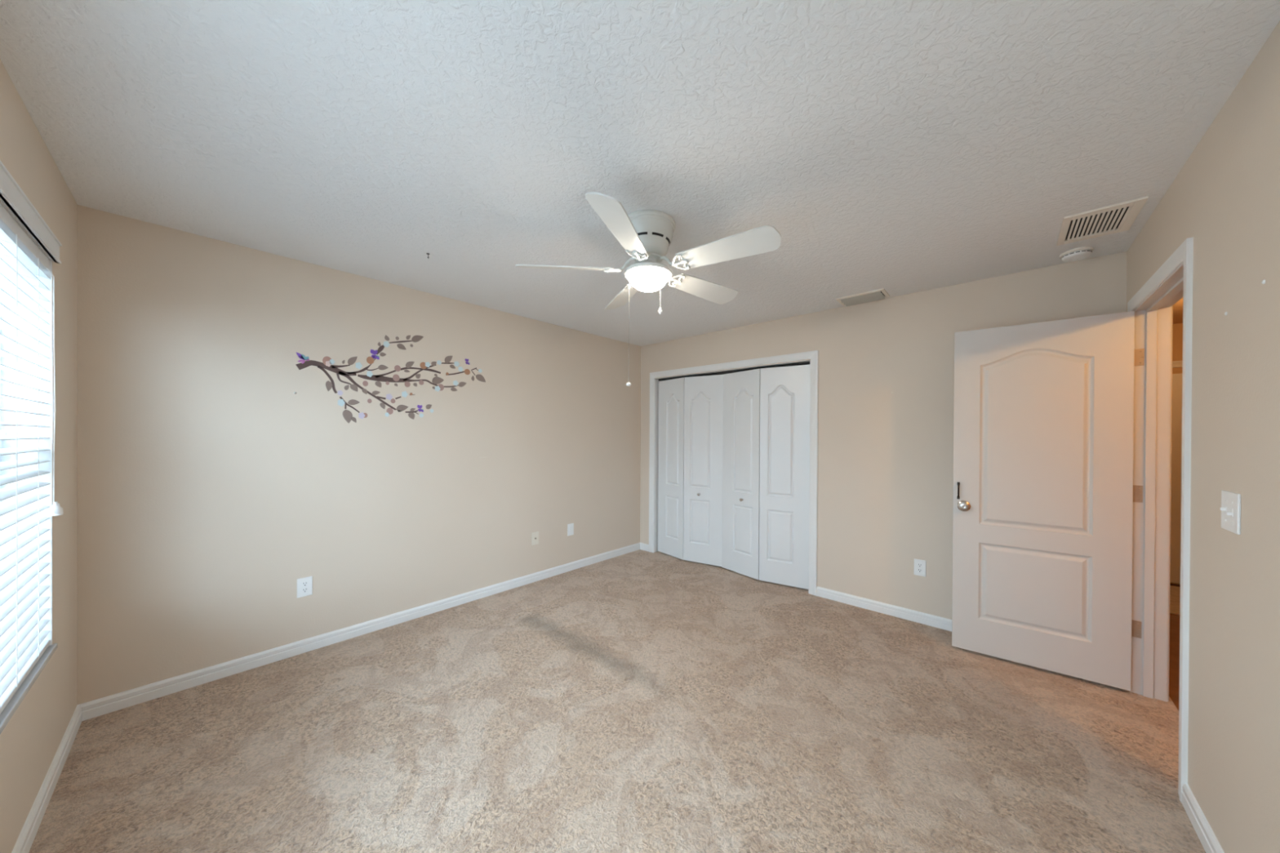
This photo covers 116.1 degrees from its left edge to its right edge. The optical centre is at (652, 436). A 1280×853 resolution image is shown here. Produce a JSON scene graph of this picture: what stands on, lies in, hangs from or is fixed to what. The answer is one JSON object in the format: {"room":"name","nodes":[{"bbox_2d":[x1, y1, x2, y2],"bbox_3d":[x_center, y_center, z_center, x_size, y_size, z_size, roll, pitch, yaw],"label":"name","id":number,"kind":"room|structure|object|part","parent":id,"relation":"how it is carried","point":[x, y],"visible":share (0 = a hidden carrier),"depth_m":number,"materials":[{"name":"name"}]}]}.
{"room":"empty bedroom","nodes":[
{"label":"empty bedroom","id":0,"kind":"room"},
{"bbox_2d":[0,59,77,852],"bbox_3d":[-1.306,0.138,0.513,3.926,2.440,0.200,0,0,41],"label":"wall","id":1,"kind":"structure","parent":0,"point":[29,742],"depth_m":1.57,"materials":[{"name":"beige paint"}]},
{"bbox_2d":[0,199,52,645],"bbox_3d":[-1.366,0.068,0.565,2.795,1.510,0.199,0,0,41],"label":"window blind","id":2,"kind":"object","parent":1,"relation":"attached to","point":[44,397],"depth_m":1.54,"materials":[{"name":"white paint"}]},
{"bbox_2d":[0,302,57,733],"bbox_3d":[-1.895,0.076,1.062,1.365,1.524,0.175,0,0,41],"label":"window","id":3,"kind":"structure","parent":1,"relation":"in","point":[7,713],"depth_m":1.35,"materials":[{"name":"white plastic"}]},
{"bbox_3d":[-1.931,0.066,1.021,1.333,1.504,0.066,0,0,41],"label":"frame","id":4,"kind":"part","parent":3,"relation":"part of","materials":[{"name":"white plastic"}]},
{"bbox_3d":[-1.880,0.828,1.087,1.365,0.020,0.115,0,0,41],"label":"sill","id":5,"kind":"part","parent":3,"relation":"part of","materials":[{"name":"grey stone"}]},
{"bbox_2d":[0,160,63,714],"bbox_3d":[-1.854,0.027,1.110,1.368,1.571,0.083,0,0,41],"label":"window blind","id":6,"kind":"object","parent":3,"relation":"attached to","point":[22,644],"visible":1,"depth_m":1.35,"materials":[{"name":"white plastic"}]},
{"bbox_3d":[-2.034,0.077,1.248,0.003,1.440,0.053,0,0,41],"label":"ladder cord","id":7,"kind":"part","parent":6,"relation":"part of","materials":[{"name":"white fabric"}]},
{"bbox_3d":[-1.861,-0.661,1.096,1.324,0.044,0.046,0,0,41],"label":"head rail","id":8,"kind":"part","parent":6,"relation":"part of","materials":[{"name":"white plastic"}]},
{"bbox_3d":[-1.869,0.803,1.102,1.324,0.019,0.050,0,0,41],"label":"rail","id":9,"kind":"part","parent":6,"relation":"part of","materials":[{"name":"white plastic"}]},
{"bbox_3d":[-2.231,0.075,1.421,0.003,1.440,0.053,0,0,41],"label":"ladder cord","id":10,"kind":"part","parent":6,"relation":"part of","materials":[{"name":"white fabric"}]},
{"bbox_3d":[-2.301,-0.196,1.525,0.010,0.900,0.014,0,0,41],"label":"lift cord","id":11,"kind":"part","parent":6,"relation":"part of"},
{"bbox_3d":[-2.326,-0.191,1.547,0.010,0.910,0.014,0,0,41],"label":"lift cord","id":12,"kind":"part","parent":6,"relation":"part of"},
{"bbox_2d":[11,704,81,852],"bbox_3d":[-1.287,1.319,0.637,3.806,0.079,0.014,0,0,41],"label":"baseboard","id":13,"kind":"structure","parent":1,"relation":"attached to","point":[25,839],"depth_m":1.47,"materials":[{"name":"white paint"}]},
{"bbox_2d":[77,204,640,704],"bbox_3d":[-1.291,0.127,3.592,0.120,2.440,4.844,0,0,41],"label":"wall","id":14,"kind":"structure","parent":0,"point":[207,486],"depth_m":2.45,"materials":[{"name":"beige paint"}]},
{"bbox_2d":[296,352,309,364],"bbox_3d":[-2.176,-0.489,2.487,0.002,0.068,0.064,0,0,41],"label":"decal","id":15,"kind":"object","parent":14,"relation":"attached to","point":[304,357],"visible":1,"depth_m":2.48},
{"bbox_2d":[297,576,312,598],"bbox_3d":[-2.174,0.938,2.499,0.009,0.118,0.074,0,0,41],"label":"electrical outlet","id":16,"kind":"object","parent":14,"relation":"attached to","point":[304,585],"visible":1,"depth_m":2.50,"materials":[{"name":"white plastic"}]},
{"bbox_2d":[301,581,308,586],"bbox_3d":[-2.172,0.919,2.497,0.002,0.028,0.033,0,0,41],"label":"receptacle","id":17,"kind":"object","parent":16,"relation":"attached to","point":[303,583],"depth_m":2.50,"materials":[{"name":"white plastic"}]},
{"bbox_2d":[301,587,308,592],"bbox_3d":[-2.172,0.958,2.497,0.002,0.028,0.033,0,0,41],"label":"receptacle","id":18,"kind":"object","parent":16,"relation":"attached to","point":[303,589],"depth_m":2.50,"materials":[{"name":"white plastic"}]},
{"bbox_2d":[78,542,639,721],"bbox_3d":[-1.429,1.308,3.346,0.014,0.079,3.894,0,0,41],"label":"baseboard","id":19,"kind":"structure","parent":14,"relation":"attached to","point":[104,705],"depth_m":2.49,"materials":[{"name":"white paint"}]},
{"bbox_2d":[370,349,379,359],"bbox_3d":[-1.925,-0.574,2.772,0.002,0.068,0.056,0,0,41],"label":"decal","id":20,"kind":"object","parent":14,"relation":"attached to","point":[373,352],"visible":1,"depth_m":2.77},
{"bbox_2d":[295,334,485,423],"bbox_3d":[-1.802,-0.424,2.914,0.001,0.668,1.205,0,0,41],"label":"wall decal","id":21,"kind":"object","parent":14,"relation":"attached to","point":[326,362],"visible":1,"depth_m":2.81,"materials":[{"name":"plastic"}]},
{"bbox_2d":[417,404,423,412],"bbox_3d":[-1.736,-0.214,2.990,0.002,0.054,0.045,0,0,41],"label":"decal","id":22,"kind":"object","parent":14,"relation":"attached to","point":[418,406],"visible":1,"depth_m":2.99},
{"bbox_2d":[531,531,538,545],"bbox_3d":[-1.090,0.946,3.726,0.016,0.118,0.074,0,0,41],"label":"cable jack","id":23,"kind":"object","parent":14,"relation":"attached to","point":[535,535],"visible":1,"depth_m":3.73,"materials":[{"name":"beige plastic"}]},
{"bbox_2d":[567,523,573,536],"bbox_3d":[-0.824,0.934,4.033,0.008,0.118,0.074,0,0,41],"label":"electrical outlet","id":24,"kind":"object","parent":14,"relation":"attached to","point":[570,526],"visible":1,"depth_m":4.03,"materials":[{"name":"white plastic"}]},
{"bbox_2d":[28,549,1205,852],"bbox_3d":[1.236,1.395,2.617,5.220,0.060,6.720,0,0,41],"label":"floor","id":25,"kind":"structure","parent":0,"point":[637,701],"depth_m":1.77,"materials":[{"name":"beige carpet"}]},
{"bbox_2d":[1169,585,1180,614],"bbox_3d":[4.504,1.375,3.325,0.650,0.014,0.900,0,0,41],"label":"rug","id":26,"kind":"object","parent":25,"relation":"on","point":[1175,591],"visible":0.06,"depth_m":3.34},
{"bbox_2d":[0,0,1279,346],"bbox_3d":[1.250,-1.125,2.607,5.220,0.100,6.720,0,0,41],"label":"ceiling","id":27,"kind":"structure","parent":0,"point":[899,147],"depth_m":1.40,"materials":[{"name":"white paint"}]},
{"bbox_2d":[515,192,781,386],"bbox_3d":[0.018,-0.666,2.030,1.252,0.828,1.254,0,0,41],"label":"ceiling fan","id":28,"kind":"object","parent":27,"relation":"hanging from","point":[646,236],"visible":1,"depth_m":1.91,"materials":[{"name":"white metal"}]},
{"bbox_3d":[-0.442,-0.850,2.004,0.476,0.006,0.142,0,18,-3],"label":"blade","id":29,"kind":"part","parent":28,"relation":"part of","materials":[{"name":"white wood"}]},
{"bbox_3d":[-0.127,-0.847,1.619,0.142,0.006,0.476,19,5,14],"label":"blade","id":30,"kind":"part","parent":28,"relation":"part of","materials":[{"name":"white wood"}]},
{"bbox_3d":[-0.174,-0.850,2.423,0.142,0.006,0.476,-19,7,-20],"label":"blade","id":31,"kind":"part","parent":28,"relation":"part of","materials":[{"name":"white wood"}]},
{"bbox_3d":[-0.115,-0.552,1.960,0.002,0.562,0.002,0,0,41],"label":"pull chain","id":32,"kind":"part","parent":28,"relation":"part of","materials":[{"name":"metal"}]},
{"bbox_3d":[-0.020,-0.784,2.029,0.224,0.075,0.224,0,0,41],"label":"lamp shade","id":33,"kind":"part","parent":28,"relation":"part of","materials":[{"name":"white glass"}]},
{"bbox_3d":[0.308,-0.847,2.297,0.476,0.006,0.142,0,-18,-39],"label":"blade","id":34,"kind":"part","parent":28,"relation":"part of","materials":[{"name":"white wood"}]},
{"bbox_3d":[0.337,-0.845,1.800,0.476,0.006,0.142,0,-18,33],"label":"blade","id":35,"kind":"part","parent":28,"relation":"part of","materials":[{"name":"white wood"}]},
{"bbox_2d":[835,288,889,306],"bbox_3d":[1.614,-1.063,3.066,0.332,0.024,0.210,0,0,41],"label":"ceiling vent","id":36,"kind":"object","parent":27,"relation":"in","point":[880,294],"visible":1,"depth_m":3.04,"materials":[{"name":"beige metal"}]},
{"bbox_2d":[1059,246,1093,262],"bbox_3d":[2.447,-1.047,2.303,0.136,0.042,0.136,0,0,41],"label":"smoke detector","id":37,"kind":"object","parent":27,"relation":"attached to","point":[1077,254],"visible":1,"depth_m":2.27,"materials":[{"name":"white plastic"}]},
{"bbox_2d":[1056,195,1148,245],"bbox_3d":[2.217,-1.063,1.989,0.262,0.010,0.368,0,0,41],"label":"ceiling vent","id":38,"kind":"object","parent":27,"relation":"in","point":[1119,217],"visible":1,"depth_m":1.97,"materials":[{"name":"beige metal"}]},
{"bbox_2d":[640,251,1127,619],"bbox_3d":[1.372,0.142,3.556,3.926,2.440,0.120,0,0,41],"label":"wall","id":39,"kind":"structure","parent":0,"point":[885,496],"depth_m":3.06,"materials":[{"name":"beige paint"}]},
{"bbox_2d":[657,374,723,566],"bbox_3d":[0.387,0.346,4.388,0.865,1.988,0.118,0,0,41],"label":"door","id":40,"kind":"structure","parent":39,"relation":"in","point":[691,409],"depth_m":4.30,"materials":[{"name":"white wood"}]},
{"bbox_3d":[0.216,0.344,4.527,0.030,1.988,0.426,0,0,-39],"label":"panel","id":41,"kind":"part","parent":40,"relation":"part of","materials":[{"name":"white wood"}]},
{"bbox_3d":[0.545,0.347,4.249,0.445,1.988,0.030,0,0,30],"label":"panel","id":42,"kind":"part","parent":40,"relation":"part of","materials":[{"name":"white wood"}]},
{"bbox_2d":[648,350,818,595],"bbox_3d":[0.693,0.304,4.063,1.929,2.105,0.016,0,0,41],"label":"trim","id":43,"kind":"structure","parent":39,"relation":"attached to","point":[813,356],"depth_m":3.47,"materials":[{"name":"white paint"}]},
{"bbox_2d":[658,361,809,381],"bbox_3d":[0.750,-0.664,4.119,1.781,0.020,0.026,0,0,41],"label":"trim","id":44,"kind":"structure","parent":39,"relation":"attached to","point":[805,362],"depth_m":4.02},
{"bbox_2d":[722,364,809,589],"bbox_3d":[1.043,0.351,3.797,0.896,1.988,0.114,0,0,41],"label":"door","id":45,"kind":"structure","parent":39,"relation":"in","point":[766,438],"depth_m":3.72,"materials":[{"name":"white wood"}]},
{"bbox_3d":[0.876,0.350,3.944,0.030,1.988,0.453,0,0,-38],"label":"panel","id":46,"kind":"part","parent":45,"relation":"part of","materials":[{"name":"white wood"}]},
{"bbox_3d":[1.211,0.353,3.649,0.450,1.988,0.030,0,0,31],"label":"panel","id":47,"kind":"part","parent":45,"relation":"part of","materials":[{"name":"white wood"}]},
{"bbox_2d":[640,542,951,631],"bbox_3d":[1.276,1.322,3.550,3.806,0.079,0.014,0,0,41],"label":"baseboard","id":48,"kind":"structure","parent":39,"relation":"attached to","point":[920,617],"depth_m":3.09,"materials":[{"name":"white paint"}]},
{"bbox_2d":[914,559,925,577],"bbox_3d":[1.972,0.964,2.942,0.074,0.118,0.009,0,0,41],"label":"electrical outlet","id":49,"kind":"object","parent":39,"relation":"attached to","point":[919,565],"visible":1,"depth_m":2.94,"materials":[{"name":"white plastic"}]},
{"bbox_2d":[1169,323,1182,585],"bbox_3d":[4.903,0.160,3.800,1.094,2.440,0.100,0,0,41],"label":"wall","id":50,"kind":"structure","parent":0,"point":[1177,338],"depth_m":3.73,"materials":[{"name":"beige paint"}]},
{"bbox_2d":[1169,373,1182,583],"bbox_3d":[5.036,0.387,3.583,0.535,1.950,0.044,0,0,41],"label":"door","id":51,"kind":"structure","parent":50,"relation":"in","point":[1176,418],"depth_m":3.71,"materials":[{"name":"paint"}]},
{"bbox_2d":[1172,360,1182,368],"bbox_3d":[5.046,0.337,3.598,0.650,2.090,0.016,0,0,41],"label":"trim","id":52,"kind":"structure","parent":50,"relation":"attached to","point":[1175,363],"depth_m":3.72,"materials":[{"name":"brown wood"}]},
{"bbox_2d":[1126,21,1279,852],"bbox_3d":[1.448,0.153,0.762,0.120,2.440,4.214,0,0,41],"label":"wall","id":53,"kind":"structure","parent":0,"point":[1225,197],"depth_m":1.20,"materials":[{"name":"beige paint"}]},
{"bbox_2d":[951,311,1144,690],"bbox_3d":[2.268,0.340,2.338,0.806,2.022,0.076,0,0,36],"label":"door","id":54,"kind":"structure","parent":53,"relation":"in","point":[1045,493],"depth_m":2.31,"materials":[{"name":"white wood"}]},
{"bbox_3d":[1.954,0.343,2.548,0.014,0.108,0.028,0,0,36],"label":"pull handle","id":55,"kind":"part","parent":54,"relation":"part of","materials":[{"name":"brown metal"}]},
{"bbox_3d":[1.973,0.439,2.527,0.068,0.068,0.040,0,0,36],"label":"knob","id":56,"kind":"part","parent":54,"relation":"part of","materials":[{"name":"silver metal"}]},
{"bbox_2d":[1130,262,1183,701],"bbox_3d":[2.363,0.344,1.804,0.122,2.060,0.837,0,0,41],"label":"trim","id":57,"kind":"structure","parent":53,"relation":"attached to","point":[1151,429],"depth_m":2.10,"materials":[{"name":"white wood"}]},
{"bbox_2d":[1127,237,1193,801],"bbox_3d":[2.312,0.315,1.849,0.016,2.116,0.949,0,0,41],"label":"trim","id":58,"kind":"structure","parent":53,"relation":"attached to","point":[1184,254],"depth_m":1.50,"materials":[{"name":"white paint"}]},
{"bbox_2d":[1166,305,1173,701],"bbox_3d":[2.414,0.316,1.759,0.016,2.116,0.949,0,0,41],"label":"trim","id":59,"kind":"structure","parent":53,"relation":"attached to","point":[1171,307],"depth_m":2.07,"materials":[{"name":"white wood"}]},
{"bbox_2d":[1181,782,1224,852],"bbox_3d":[1.418,1.333,0.841,0.014,0.079,3.894,0,0,41],"label":"baseboard","id":60,"kind":"structure","parent":53,"relation":"attached to","point":[1205,833],"depth_m":1.37,"materials":[{"name":"white paint"}]},
{"bbox_2d":[1219,489,1240,534],"bbox_3d":[1.761,0.228,1.221,0.016,0.120,0.120,0,0,41],"label":"light switch","id":61,"kind":"object","parent":53,"relation":"attached to","point":[1230,508],"visible":1,"depth_m":1.21,"materials":[{"name":"white plastic"}]}
]}

